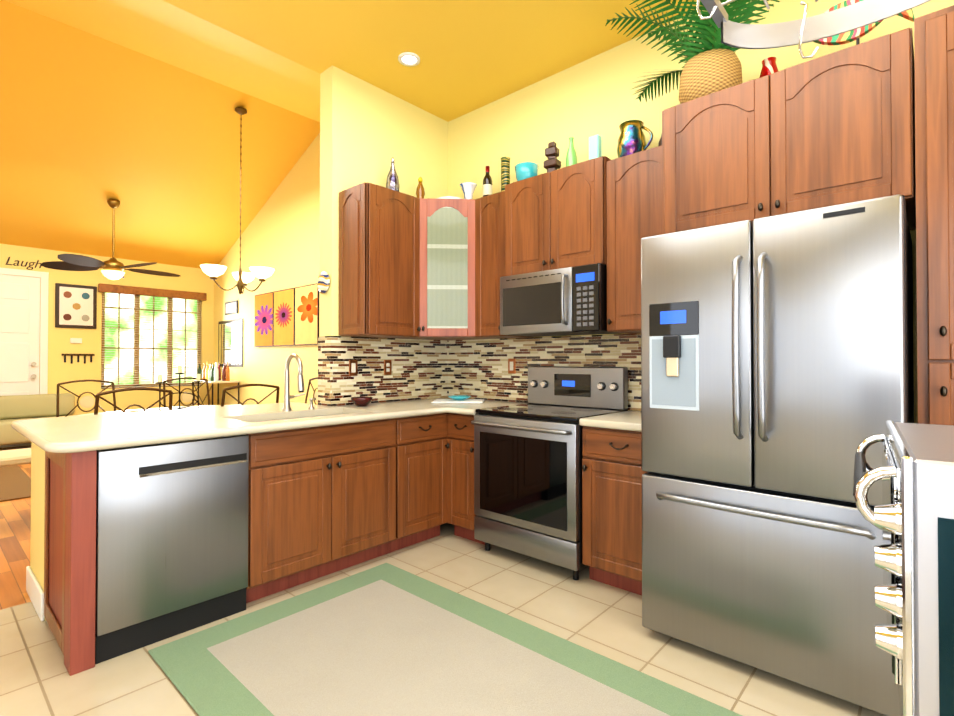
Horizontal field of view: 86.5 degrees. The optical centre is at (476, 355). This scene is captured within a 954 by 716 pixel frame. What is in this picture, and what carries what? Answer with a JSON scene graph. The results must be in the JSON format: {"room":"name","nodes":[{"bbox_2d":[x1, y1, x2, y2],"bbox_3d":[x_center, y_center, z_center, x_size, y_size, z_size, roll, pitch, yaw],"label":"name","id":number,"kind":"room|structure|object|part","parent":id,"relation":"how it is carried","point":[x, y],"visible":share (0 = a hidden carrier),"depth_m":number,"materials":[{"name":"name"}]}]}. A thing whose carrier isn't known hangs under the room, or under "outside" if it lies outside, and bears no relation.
{"room":"dining room and kitchen","nodes":[
{"label":"dining room and kitchen","id":0,"kind":"room"},
{"bbox_2d":[0,445,30,609],"bbox_3d":[-4.138,1.313,5.211,6.300,0.060,5.040,-1,-1,42],"label":"floor","id":1,"kind":"structure","parent":0,"point":[15,525],"depth_m":3.33,"materials":[{"name":"orange wood"}]},
{"bbox_2d":[0,448,30,466],"bbox_3d":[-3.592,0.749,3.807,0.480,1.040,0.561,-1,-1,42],"label":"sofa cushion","id":2,"kind":"object","parent":1,"relation":"on","point":[13,457],"visible":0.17,"depth_m":3.74,"materials":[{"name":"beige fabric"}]},
{"bbox_2d":[0,465,30,501],"bbox_3d":[-5.117,1.276,5.172,2.500,0.011,0.770,-1,-1,42],"label":"doormat","id":3,"kind":"object","parent":1,"relation":"on","point":[15,482],"visible":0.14,"depth_m":4.97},
{"bbox_2d":[56,380,115,416],"bbox_3d":[-3.666,0.760,4.830,0.561,1.040,0.480,-1,-1,42],"label":"dining chair","id":4,"kind":"object","parent":1,"relation":"on","point":[87,401],"visible":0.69,"depth_m":4.98,"materials":[{"name":"brown metal"}]},
{"bbox_2d":[94,387,172,414],"bbox_3d":[-2.582,0.748,3.716,0.561,1.040,0.480,-1,-1,42],"label":"dining chair","id":5,"kind":"object","parent":1,"relation":"on","point":[170,394],"visible":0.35,"depth_m":3.54,"materials":[{"name":"brown metal"}]},
{"bbox_2d":[74,404,245,415],"bbox_3d":[-2.744,0.897,4.670,1.040,0.760,1.700,-1,-1,42],"label":"dining table","id":6,"kind":"object","parent":1,"relation":"on","point":[149,409],"visible":0.02,"depth_m":4.84,"materials":[{"name":"stone"}]},
{"bbox_2d":[155,366,202,410],"bbox_3d":[-2.744,0.307,4.676,0.180,0.419,0.400,-1,-1,42],"label":"centrepiece","id":7,"kind":"object","parent":6,"relation":"on","point":[159,382],"visible":0.81,"depth_m":4.67,"materials":[{"name":"black metal"}]},
{"bbox_2d":[163,377,209,407],"bbox_3d":[-3.062,0.767,5.498,0.561,1.040,0.480,-1,-1,42],"label":"dining chair","id":8,"kind":"object","parent":1,"relation":"on","point":[185,397],"visible":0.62,"depth_m":5.66,"materials":[{"name":"brown metal"}]},
{"bbox_2d":[192,380,239,405],"bbox_3d":[-4.405,0.873,8.537,0.890,0.890,0.450,-1,-1,42],"label":"console table","id":9,"kind":"object","parent":1,"relation":"on","point":[219,381],"visible":0.48,"depth_m":8.39,"materials":[{"name":"beige wood"}]},
{"bbox_2d":[197,364,201,377],"bbox_3d":[-4.760,0.289,8.695,0.066,0.280,0.069,-1,-1,42],"label":"bottle","id":10,"kind":"object","parent":9,"relation":"on","point":[199,370],"visible":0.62,"depth_m":8.68,"materials":[{"name":"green glass"}]},
{"bbox_2d":[202,364,205,378],"bbox_3d":[-4.582,0.291,8.534,0.076,0.272,0.080,-1,-1,42],"label":"bottle","id":11,"kind":"object","parent":9,"relation":"on","point":[203,373],"visible":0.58,"depth_m":8.50,"materials":[{"name":"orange glass"}]},
{"bbox_2d":[205,362,208,379],"bbox_3d":[-4.493,0.268,8.454,0.069,0.316,0.073,-1,-1,42],"label":"bottle","id":12,"kind":"object","parent":9,"relation":"on","point":[206,371],"visible":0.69,"depth_m":8.42,"materials":[{"name":"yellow glass"}]},
{"bbox_2d":[208,364,211,380],"bbox_3d":[-4.404,0.283,8.373,0.064,0.285,0.067,-1,-1,42],"label":"bottle","id":13,"kind":"object","parent":9,"relation":"on","point":[209,373],"visible":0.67,"depth_m":8.35,"materials":[{"name":"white glass"}]},
{"bbox_2d":[211,364,213,380],"bbox_3d":[-4.315,0.288,8.293,0.073,0.272,0.077,-1,-1,42],"label":"bottle","id":14,"kind":"object","parent":9,"relation":"on","point":[212,374],"visible":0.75,"depth_m":8.26,"materials":[{"name":"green glass"}]},
{"bbox_2d":[214,362,218,380],"bbox_3d":[-4.226,0.270,8.213,0.067,0.308,0.071,-1,-1,42],"label":"bottle","id":15,"kind":"object","parent":9,"relation":"on","point":[216,374],"visible":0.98,"depth_m":8.19,"materials":[{"name":"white glass"}]},
{"bbox_2d":[218,363,220,379],"bbox_3d":[-4.372,0.281,8.587,0.059,0.294,0.062,-1,-1,42],"label":"bottle","id":16,"kind":"object","parent":9,"relation":"on","point":[219,369],"visible":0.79,"depth_m":8.58,"materials":[{"name":"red glass"}]},
{"bbox_2d":[222,363,225,380],"bbox_3d":[-4.194,0.277,8.427,0.078,0.299,0.082,-1,-1,42],"label":"bottle","id":17,"kind":"object","parent":9,"relation":"on","point":[224,373],"visible":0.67,"depth_m":8.39,"materials":[{"name":"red glass"}]},
{"bbox_2d":[226,362,229,380],"bbox_3d":[-4.105,0.267,8.346,0.059,0.317,0.062,-1,-1,42],"label":"bottle","id":18,"kind":"object","parent":9,"relation":"on","point":[227,373],"visible":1,"depth_m":8.33,"materials":[{"name":"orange glass"}]},
{"bbox_2d":[221,384,279,406],"bbox_3d":[-2.023,0.754,4.290,0.561,1.040,0.480,-1,-1,42],"label":"dining chair","id":19,"kind":"object","parent":1,"relation":"on","point":[244,385],"visible":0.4,"depth_m":4.11,"materials":[{"name":"brown metal"}]},
{"bbox_2d":[305,377,317,404],"bbox_3d":[-1.959,0.767,5.540,0.480,1.040,0.561,-1,-1,42],"label":"dining chair","id":20,"kind":"object","parent":1,"relation":"on","point":[315,394],"visible":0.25,"depth_m":5.80,"materials":[{"name":"brown metal"}]},
{"bbox_2d":[0,393,74,444],"bbox_3d":[-6.192,0.932,7.044,0.600,0.740,1.000,-1,-1,42],"label":"sofa","id":21,"kind":"object","parent":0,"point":[13,408],"depth_m":7.07,"materials":[{"name":"beige fabric"}]},
{"bbox_2d":[0,244,213,447],"bbox_3d":[-6.479,-0.129,7.423,0.120,2.870,5.160,-1,-1,42],"label":"wall","id":22,"kind":"structure","parent":0,"point":[188,279],"depth_m":7.91,"materials":[{"name":"paint"}]},
{"bbox_2d":[6,257,41,269],"bbox_3d":[-6.520,-1.314,7.295,0.002,0.155,0.392,-1,-1,42],"label":"decal","id":23,"kind":"object","parent":22,"relation":"attached to","point":[25,264],"visible":0.96,"depth_m":7.31,"materials":[{"name":"brown"}]},
{"bbox_2d":[0,268,48,447],"bbox_3d":[-6.712,0.037,7.025,0.062,2.530,1.180,-1,-1,42],"label":"door","id":24,"kind":"structure","parent":22,"relation":"attached to","point":[23,320],"depth_m":7.27,"materials":[{"name":"white wood"}]},
{"bbox_2d":[55,283,96,328],"bbox_3d":[-6.105,-0.741,7.724,0.036,0.660,0.500,-1,-1,42],"label":"picture frame","id":25,"kind":"object","parent":22,"relation":"attached to","point":[75,306],"visible":1,"depth_m":7.71,"materials":[{"name":"brown"}]},
{"bbox_2d":[70,338,81,342],"bbox_3d":[-6.109,-0.221,7.723,0.025,0.080,0.140,-1,-1,42],"label":"light switch","id":26,"kind":"object","parent":22,"relation":"attached to","point":[75,340],"visible":0.96,"depth_m":7.71,"materials":[{"name":"white plastic"}]},
{"bbox_2d":[62,354,94,363],"bbox_3d":[-6.093,0.055,7.745,0.015,0.150,0.400,-1,-1,42],"label":"key rack","id":27,"kind":"object","parent":22,"relation":"attached to","point":[78,355],"visible":1,"depth_m":7.74,"materials":[{"name":"brown metal"}]},
{"bbox_2d":[98,283,206,388],"bbox_3d":[-5.444,-0.272,8.544,0.235,1.820,1.670,-1,-1,42],"label":"dining room window","id":28,"kind":"structure","parent":22,"relation":"in","point":[149,336],"depth_m":8.54,"materials":[{"name":"brown"}]},
{"bbox_2d":[0,0,319,268],"bbox_3d":[-5.132,-2.348,6.148,3.860,1.638,5.280,-1,-1,42],"label":"ceiling","id":29,"kind":"structure","parent":0,"point":[90,124],"depth_m":6.34,"materials":[{"name":"paint"}]},
{"bbox_2d":[41,199,179,279],"bbox_3d":[-4.919,-1.571,6.971,1.601,1.086,1.540,-1,-1,42],"label":"fan","id":30,"kind":"object","parent":29,"relation":"hanging from","point":[113,268],"visible":1,"depth_m":6.81,"materials":[{"name":"black wood"}]},
{"bbox_2d":[200,107,274,293],"bbox_3d":[-2.889,-1.844,6.040,0.795,2.230,0.736,-1,-1,42],"label":"dining chandelier","id":31,"kind":"object","parent":29,"relation":"hanging from","point":[215,271],"visible":1,"depth_m":6.02,"materials":[{"name":"white glass"}]},
{"bbox_2d":[30,65,447,619],"bbox_3d":[-1.097,-0.382,3.799,0.470,3.300,3.325,-1,-1,42],"label":"wall","id":32,"kind":"structure","parent":0,"point":[368,131],"depth_m":3.68,"materials":[{"name":"paint"}]},
{"bbox_2d":[26,566,44,620],"bbox_3d":[-1.712,1.196,3.114,0.482,0.130,1.539,-1,-1,42],"label":"baseboard","id":33,"kind":"structure","parent":32,"relation":"attached to","point":[35,591],"depth_m":2.51,"materials":[{"name":"white"}]},
{"bbox_2d":[317,271,329,293],"bbox_3d":[-1.091,-0.514,3.583,0.160,0.160,0.016,-1,-1,42],"label":"decorative plate","id":34,"kind":"object","parent":32,"relation":"attached to","point":[323,282],"visible":0.96,"depth_m":3.57,"materials":[{"name":"ceramic"}]},
{"bbox_2d":[335,182,430,340],"bbox_3d":[-0.670,-0.644,3.645,0.367,1.020,0.521,-1,-1,42],"label":"upper cabinet","id":35,"kind":"object","parent":32,"relation":"attached to","point":[379,225],"depth_m":3.49,"materials":[{"name":"brown wood"}]},
{"bbox_2d":[386,157,399,191],"bbox_3d":[-0.621,-1.306,3.732,0.098,0.305,0.100,-1,-1,42],"label":"bottle","id":36,"kind":"object","parent":35,"relation":"on","point":[392,182],"visible":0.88,"depth_m":3.70,"materials":[{"name":"clear glass"}]},
{"bbox_2d":[419,198,486,340],"bbox_3d":[-0.226,-0.641,3.910,0.671,1.020,0.670,-1,-1,42],"label":"upper cabinet","id":37,"kind":"object","parent":32,"relation":"attached to","point":[448,228],"depth_m":3.72,"materials":[{"name":"brown wood"}]},
{"bbox_2d":[416,177,424,197],"bbox_3d":[-0.440,-1.266,3.932,0.071,0.228,0.072,-1,-1,42],"label":"decorative bottle","id":38,"kind":"object","parent":37,"relation":"on","point":[420,192],"visible":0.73,"depth_m":3.91,"materials":[{"name":"orange glass"}]},
{"bbox_2d":[437,196,461,198],"bbox_3d":[-0.218,-1.188,4.027,0.230,0.075,0.230,-1,-1,42],"label":"decorative bowl","id":39,"kind":"object","parent":37,"relation":"on","point":[448,197],"visible":0.1,"depth_m":3.92,"materials":[{"name":"white ceramic"}]},
{"bbox_2d":[460,182,476,198],"bbox_3d":[-0.068,-1.246,4.000,0.140,0.190,0.140,-1,-1,42],"label":"vase","id":40,"kind":"object","parent":37,"relation":"on","point":[468,188],"visible":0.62,"depth_m":3.97,"materials":[{"name":"white ceramic"}]},
{"bbox_2d":[213,133,319,404],"bbox_3d":[-2.369,-0.877,7.088,6.440,4.360,0.158,-1,-1,42],"label":"wall","id":41,"kind":"structure","parent":0,"point":[280,234],"depth_m":7.53,"materials":[{"name":"paint"}]},
{"bbox_2d":[218,319,242,366],"bbox_3d":[-4.237,-0.200,8.697,1.000,0.800,0.020,-1,-1,42],"label":"mirror","id":42,"kind":"object","parent":41,"relation":"attached to","point":[230,341],"visible":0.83,"depth_m":8.66,"materials":[{"name":"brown mirror"}]},
{"bbox_3d":[-4.201,-0.811,8.669,0.500,0.220,0.022,-1,-1,42],"label":"picture frame","id":43,"kind":"part","parent":41,"relation":"part of","materials":[{"name":"white"}]},
{"bbox_3d":[-3.280,-0.539,7.825,0.615,0.820,0.036,-1,-1,42],"label":"flower canvas artwork","id":44,"kind":"part","parent":41,"relation":"part of"},
{"bbox_3d":[-2.809,-0.544,7.399,0.615,0.820,0.036,-1,-1,42],"label":"flower canvas artwork","id":45,"kind":"part","parent":41,"relation":"part of"},
{"bbox_3d":[-2.337,-0.548,6.974,0.615,0.820,0.036,-1,-1,42],"label":"flower canvas artwork","id":46,"kind":"part","parent":41,"relation":"part of"},
{"bbox_2d":[249,429,378,460],"bbox_3d":[-0.876,0.468,2.879,0.012,0.160,0.831,-1,-1,42],"label":"drawer front","id":47,"kind":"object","parent":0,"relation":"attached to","point":[262,450],"depth_m":2.73,"materials":[{"name":"brown wood"}]},
{"bbox_2d":[5,0,701,121],"bbox_3d":[-0.962,-2.627,2.383,7.380,1.160,5.280,-1,-1,42],"label":"ceiling","id":48,"kind":"structure","parent":0,"point":[473,55],"depth_m":3.39,"materials":[{"name":"paint"}]},
{"bbox_2d":[398,52,419,66],"bbox_3d":[-0.466,-2.029,3.478,0.150,0.011,0.150,-1,-1,42],"label":"recessed light","id":49,"kind":"object","parent":48,"relation":"in","point":[410,59],"visible":0.96,"depth_m":3.47,"materials":[{"name":"white"}]},
{"bbox_2d":[696,0,930,58],"bbox_3d":[0.602,-1.403,0.712,0.789,1.321,1.268,-1,-1,42],"label":"pot rack","id":50,"kind":"object","parent":48,"relation":"hanging from","point":[860,14],"visible":1,"depth_m":1.28,"materials":[{"name":"grey metal"}]},
{"bbox_2d":[0,523,885,715],"bbox_3d":[-0.238,1.272,1.323,4.700,0.060,4.500,-1,-1,42],"label":"floor","id":51,"kind":"structure","parent":0,"point":[584,611],"depth_m":2.16,"materials":[{"name":"beige tile"}]},
{"bbox_2d":[95,435,248,663],"bbox_3d":[-1.539,0.823,2.456,0.594,0.862,0.604,-1,-1,42],"label":"dishwasher","id":52,"kind":"object","parent":51,"relation":"on","point":[171,539],"visible":0.85,"depth_m":2.23,"materials":[{"name":"grey metal"}]},
{"bbox_2d":[246,445,386,602],"bbox_3d":[-1.010,0.915,3.053,0.607,0.690,0.984,-1,-1,42],"label":"base cabinet","id":53,"kind":"object","parent":51,"relation":"on","point":[347,483],"depth_m":2.75,"materials":[{"name":"brown wood"}]},
{"bbox_2d":[379,421,446,553],"bbox_3d":[-0.576,0.831,3.501,0.650,0.868,0.522,-1,-1,42],"label":"base cabinet","id":54,"kind":"object","parent":51,"relation":"on","point":[416,454],"depth_m":3.29,"materials":[{"name":"brown wood"}]},
{"bbox_2d":[11,393,527,464],"bbox_3d":[-1.041,0.372,3.236,1.458,0.040,2.746,-1,-1,42],"label":"countertop","id":55,"kind":"structure","parent":54,"relation":"on","point":[67,440],"depth_m":2.73,"materials":[{"name":"beige stone"}]},
{"bbox_2d":[282,354,315,410],"bbox_3d":[-1.093,0.171,3.226,0.225,0.361,0.220,-1,-1,42],"label":"faucet","id":56,"kind":"object","parent":55,"relation":"on","point":[300,382],"depth_m":3.21,"materials":[{"name":"silver metal"}]},
{"bbox_2d":[351,397,372,405],"bbox_3d":[-0.802,0.324,3.528,0.148,0.060,0.150,-1,-1,42],"label":"bowl","id":57,"kind":"object","parent":55,"relation":"on","point":[361,401],"visible":1,"depth_m":3.48,"materials":[{"name":"red ceramic"}]},
{"bbox_2d":[431,399,483,402],"bbox_3d":[-0.140,0.352,3.873,0.380,0.012,0.260,0,-1,4],"label":"cutting board","id":58,"kind":"object","parent":55,"relation":"on","point":[458,401],"visible":0.96,"depth_m":3.77,"materials":[{"name":"white plastic"}]},
{"bbox_2d":[448,395,470,399],"bbox_3d":[-0.135,0.331,3.909,0.180,0.030,0.180,-1,-1,42],"label":"dish","id":59,"kind":"object","parent":58,"relation":"on","point":[459,397],"visible":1,"depth_m":3.87,"materials":[{"name":"teal glass"}]},
{"bbox_2d":[148,563,741,715],"bbox_3d":[-0.152,1.241,1.859,2.190,0.010,1.250,-1,-1,42],"label":"kitchen rug","id":60,"kind":"object","parent":51,"relation":"on","point":[386,639],"visible":1,"depth_m":2.03,"materials":[{"name":"fabric"}]},
{"bbox_2d":[447,413,484,544],"bbox_3d":[0.081,0.832,3.611,0.306,0.868,0.650,-1,-1,42],"label":"base cabinet","id":61,"kind":"object","parent":51,"relation":"on","point":[460,430],"depth_m":3.41,"materials":[{"name":"brown wood"}]},
{"bbox_2d":[471,366,627,579],"bbox_3d":[0.450,0.669,3.225,0.754,1.185,0.710,-1,-1,42],"label":"range","id":62,"kind":"object","parent":51,"relation":"on","point":[528,457],"visible":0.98,"depth_m":3.04,"materials":[{"name":"grey metal"}]},
{"bbox_2d":[580,425,646,595],"bbox_3d":[0.944,0.824,2.861,0.458,0.868,0.606,-1,-1,42],"label":"base cabinet","id":63,"kind":"object","parent":51,"relation":"on","point":[612,471],"depth_m":2.67,"materials":[{"name":"brown wood"}]},
{"bbox_2d":[579,409,640,432],"bbox_3d":[0.944,0.368,2.860,0.462,0.040,0.642,-1,-1,42],"label":"countertop","id":64,"kind":"structure","parent":63,"relation":"on","point":[629,421],"depth_m":2.73,"materials":[{"name":"beige stone"}]},
{"bbox_2d":[641,194,913,715],"bbox_3d":[1.333,0.357,2.256,0.905,1.790,0.944,-1,-1,42],"label":"refrigerator","id":65,"kind":"object","parent":51,"relation":"on","point":[777,383],"visible":0.9,"depth_m":1.90,"materials":[{"name":"grey metal"}]},
{"bbox_2d":[907,5,953,425],"bbox_3d":[2.047,0.007,1.856,0.645,2.480,0.659,-1,-1,42],"label":"tall cabinet","id":66,"kind":"object","parent":51,"relation":"on","point":[930,64],"depth_m":1.80,"materials":[{"name":"brown wood"}]},
{"bbox_3d":[0.896,0.874,0.709,0.398,0.723,0.489,-1,-1,42],"label":"table","id":67,"kind":"object","parent":51,"relation":"on","visible":0},
{"bbox_2d":[853,420,953,715],"bbox_3d":[0.844,0.322,0.754,0.452,0.380,0.504,0,-1,37],"label":"toaster oven","id":68,"kind":"object","parent":67,"relation":"on","point":[912,516],"visible":1,"depth_m":0.65,"materials":[{"name":"grey metal"}]},
{"bbox_2d":[448,0,953,422],"bbox_3d":[1.407,-0.391,2.968,4.680,3.300,0.120,-1,-1,42],"label":"wall","id":69,"kind":"structure","parent":0,"point":[581,103],"depth_m":3.45,"materials":[{"name":"paint"}]},
{"bbox_2d":[479,185,542,340],"bbox_3d":[0.197,-0.643,3.732,0.402,1.020,0.366,-1,-1,42],"label":"upper cabinet","id":70,"kind":"object","parent":69,"relation":"attached to","point":[494,209],"depth_m":3.61,"materials":[{"name":"brown wood"}]},
{"bbox_2d":[483,166,491,196],"bbox_3d":[0.081,-1.296,3.866,0.074,0.288,0.075,-1,-1,42],"label":"wine bottle","id":71,"kind":"object","parent":70,"relation":"on","point":[487,184],"visible":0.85,"depth_m":3.84,"materials":[{"name":"black glass"}]},
{"bbox_2d":[501,157,509,191],"bbox_3d":[0.210,-1.304,3.749,0.071,0.300,0.072,-1,-1,42],"label":"vase","id":72,"kind":"object","parent":70,"relation":"on","point":[505,170],"visible":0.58,"depth_m":3.72,"materials":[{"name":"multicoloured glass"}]},
{"bbox_2d":[507,156,605,274],"bbox_3d":[0.586,-0.863,3.392,0.760,0.647,0.352,-1,-1,42],"label":"upper cabinet","id":73,"kind":"object","parent":69,"relation":"attached to","point":[557,215],"depth_m":3.22,"materials":[{"name":"brown wood"}]},
{"bbox_2d":[515,162,538,180],"bbox_3d":[0.353,-1.260,3.593,0.168,0.150,0.170,-1,-1,42],"label":"decorative bowl","id":74,"kind":"object","parent":73,"relation":"on","point":[524,170],"visible":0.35,"depth_m":3.53,"materials":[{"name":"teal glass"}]},
{"bbox_2d":[544,141,560,172],"bbox_3d":[0.512,-1.317,3.449,0.100,0.260,0.080,0,-1,36],"label":"sculpture","id":75,"kind":"object","parent":73,"relation":"on","point":[552,163],"visible":0.77,"depth_m":3.42,"materials":[{"name":"brown wood"}]},
{"bbox_2d":[500,263,618,336],"bbox_3d":[0.549,-0.339,3.345,0.754,0.396,0.460,-1,-1,42],"label":"over-the-range microwave","id":76,"kind":"object","parent":73,"relation":"attached to","point":[564,301],"visible":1,"depth_m":3.18,"materials":[{"name":"grey metal"}]},
{"bbox_2d":[566,137,576,166],"bbox_3d":[0.624,-1.312,3.349,0.075,0.249,0.076,-1,-1,42],"label":"bottle","id":77,"kind":"object","parent":73,"relation":"on","point":[571,157],"visible":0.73,"depth_m":3.33,"materials":[{"name":"green glass"}]},
{"bbox_2d":[589,134,601,159],"bbox_3d":[0.753,-1.292,3.231,0.070,0.205,0.050,-1,-1,42],"label":"vase","id":78,"kind":"object","parent":73,"relation":"on","point":[595,146],"visible":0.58,"depth_m":3.21,"materials":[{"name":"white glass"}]},
{"bbox_2d":[599,146,658,336],"bbox_3d":[1.016,-0.651,3.003,0.522,1.020,0.350,-1,-1,42],"label":"upper cabinet","id":79,"kind":"object","parent":69,"relation":"attached to","point":[630,182],"depth_m":2.93,"materials":[{"name":"brown wood"}]},
{"bbox_2d":[617,120,652,157],"bbox_3d":[0.960,-1.281,3.071,0.221,0.240,0.172,-1,-1,42],"label":"pitcher","id":80,"kind":"object","parent":79,"relation":"on","point":[631,140],"visible":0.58,"depth_m":3.02,"materials":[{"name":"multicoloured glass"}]},
{"bbox_2d":[659,29,910,234],"bbox_3d":[1.466,-0.892,2.404,0.928,0.630,0.639,-1,-1,42],"label":"upper cabinet","id":81,"kind":"object","parent":69,"relation":"attached to","point":[834,128],"depth_m":2.11,"materials":[{"name":"brown wood"}]},
{"bbox_2d":[605,0,779,103],"bbox_3d":[1.096,-1.475,2.453,0.849,0.535,0.673,-1,-1,42],"label":"potted plant","id":82,"kind":"object","parent":81,"relation":"on","point":[713,65],"visible":0.81,"depth_m":2.44,"materials":[{"name":"wicker"}]},
{"bbox_2d":[759,57,777,77],"bbox_3d":[1.504,-1.361,2.608,0.108,0.310,0.110,-1,-1,42],"label":"decorative vase","id":83,"kind":"object","parent":81,"relation":"on","point":[769,66],"visible":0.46,"depth_m":2.58,"materials":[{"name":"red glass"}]},
{"bbox_2d":[813,0,914,44],"bbox_3d":[1.685,-1.394,2.242,0.380,0.369,0.100,-1,-1,42],"label":"fish","id":84,"kind":"object","parent":81,"relation":"on","point":[849,36],"visible":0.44,"depth_m":2.25}
]}

